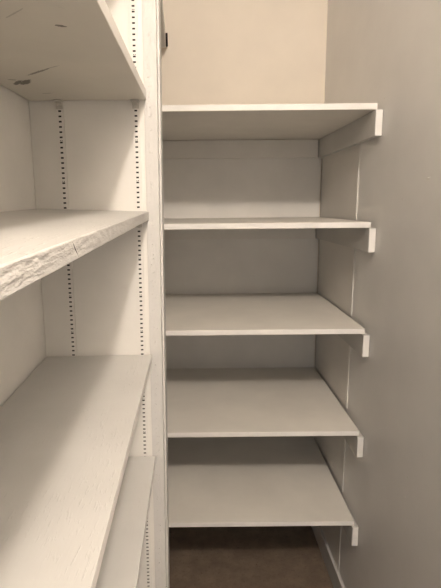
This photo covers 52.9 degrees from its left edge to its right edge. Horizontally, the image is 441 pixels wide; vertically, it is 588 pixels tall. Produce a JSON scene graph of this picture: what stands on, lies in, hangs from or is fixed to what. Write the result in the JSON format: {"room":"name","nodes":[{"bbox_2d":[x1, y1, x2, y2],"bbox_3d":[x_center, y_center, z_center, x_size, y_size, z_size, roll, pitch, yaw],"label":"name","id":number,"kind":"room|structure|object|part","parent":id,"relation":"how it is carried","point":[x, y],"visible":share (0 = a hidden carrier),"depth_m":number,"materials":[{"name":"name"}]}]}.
{"room":"walk-in closet","nodes":[
{"label":"walk-in closet","id":0,"kind":"room"},
{"bbox_2d":[161,0,327,366],"bbox_3d":[0.112,-0.278,2.024,1.370,2.860,0.100,-1,11,0],"label":"wall","id":1,"kind":"structure","parent":0,"point":[218,52],"depth_m":1.83,"materials":[{"name":"beige paint"}]},
{"bbox_2d":[163,140,320,368],"bbox_3d":[-0.013,0.240,2.071,0.905,1.823,0.011,-1,11,0],"label":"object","id":2,"kind":"structure","parent":1,"relation":"attached to","point":[242,187],"depth_m":1.98,"materials":[{"name":"white paint"}]},
{"bbox_2d":[167,436,358,545],"bbox_3d":[0.013,0.793,1.864,0.946,0.093,0.610,-1,11,0],"label":"wall shelf","id":3,"kind":"object","parent":1,"relation":"attached to","point":[272,480],"visible":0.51,"depth_m":1.77,"materials":[{"name":"white paint"}]},
{"bbox_2d":[166,367,363,456],"bbox_3d":[0.009,0.454,1.796,0.946,0.093,0.610,-1,11,0],"label":"wall shelf","id":4,"kind":"object","parent":1,"relation":"attached to","point":[201,402],"visible":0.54,"depth_m":1.69,"materials":[{"name":"white paint"}]},
{"bbox_2d":[165,293,369,356],"bbox_3d":[0.006,0.103,1.726,0.946,0.093,0.610,-1,11,0],"label":"wall shelf","id":5,"kind":"object","parent":1,"relation":"attached to","point":[236,313],"visible":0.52,"depth_m":1.59,"materials":[{"name":"white paint"}]},
{"bbox_2d":[164,217,375,251],"bbox_3d":[0.003,-0.229,1.659,0.946,0.093,0.610,-1,11,0],"label":"wall shelf","id":6,"kind":"object","parent":1,"relation":"attached to","point":[359,235],"visible":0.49,"depth_m":1.60,"materials":[{"name":"white paint"}]},
{"bbox_2d":[162,103,382,158],"bbox_3d":[0.000,-0.565,1.592,0.946,0.093,0.610,-1,11,0],"label":"wall shelf","id":7,"kind":"object","parent":1,"relation":"attached to","point":[228,131],"visible":0.57,"depth_m":1.57,"materials":[{"name":"white paint"}]},
{"bbox_2d":[169,526,333,587],"bbox_3d":[0.130,1.501,0.550,1.370,0.050,3.689,-1,11,0],"label":"floor","id":8,"kind":"structure","parent":0,"point":[251,556],"depth_m":1.99,"materials":[{"name":"brown carpet"}]},
{"bbox_2d":[0,0,169,587],"bbox_3d":[-0.253,0.175,0.437,0.345,2.599,1.487,-1,11,-3],"label":"bookcase","id":9,"kind":"object","parent":8,"relation":"on","point":[55,154],"depth_m":0.91,"materials":[{"name":"white paint"}]},
{"bbox_3d":[-0.395,0.182,0.409,0.055,2.599,1.421,-1,11,-3],"label":"panel","id":10,"kind":"part","parent":9,"relation":"part of","materials":[{"name":"white paint"}]},
{"bbox_3d":[-0.254,-0.291,0.320,0.260,0.051,1.362,-1,11,-3],"label":"bookcase shelf","id":11,"kind":"part","parent":9,"relation":"part of","materials":[{"name":"white wood"}]},
{"bbox_3d":[-0.256,-0.038,0.368,0.260,0.058,1.363,-1,11,-3],"label":"bookcase shelf","id":12,"kind":"part","parent":9,"relation":"part of","materials":[{"name":"white wood"}]},
{"bbox_3d":[-0.259,0.307,0.434,0.259,0.050,1.362,-1,11,-3],"label":"bookcase shelf","id":13,"kind":"part","parent":9,"relation":"part of","materials":[{"name":"white wood"}]},
{"bbox_3d":[-0.259,0.575,0.486,0.262,0.048,1.363,-1,11,-3],"label":"bookcase shelf","id":14,"kind":"part","parent":9,"relation":"part of","materials":[{"name":"white wood"}]},
{"bbox_2d":[313,0,440,587],"bbox_3d":[0.623,0.079,0.215,0.355,2.860,3.589,-1,11,0],"label":"wall","id":15,"kind":"structure","parent":0,"point":[387,53],"depth_m":1.24,"materials":[{"name":"paint"}]},
{"bbox_2d":[311,526,344,587],"bbox_3d":[0.553,1.436,0.486,0.014,0.095,3.593,-1,11,-3],"label":"baseboard","id":16,"kind":"structure","parent":15,"relation":"attached to","point":[334,574],"depth_m":1.91,"materials":[{"name":"white paint"}]},
{"bbox_2d":[314,144,359,570],"bbox_3d":[0.459,0.269,1.853,0.003,1.656,0.443,-1,11,-3],"label":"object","id":17,"kind":"structure","parent":15,"relation":"attached to","point":[340,170],"depth_m":1.76,"materials":[{"name":"paint"}]},
{"bbox_3d":[-0.519,0.090,0.215,0.100,2.860,3.589,-1,11,0],"label":"wall","id":18,"kind":"structure","parent":0,"visible":0},
{"bbox_2d":[160,0,167,47],"bbox_3d":[-0.314,-0.949,1.394,0.328,0.062,0.867,-1,11,0],"label":"wall ledge","id":19,"kind":"object","parent":18,"relation":"attached to","point":[164,36],"visible":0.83,"depth_m":1.66,"materials":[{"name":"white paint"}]}
]}

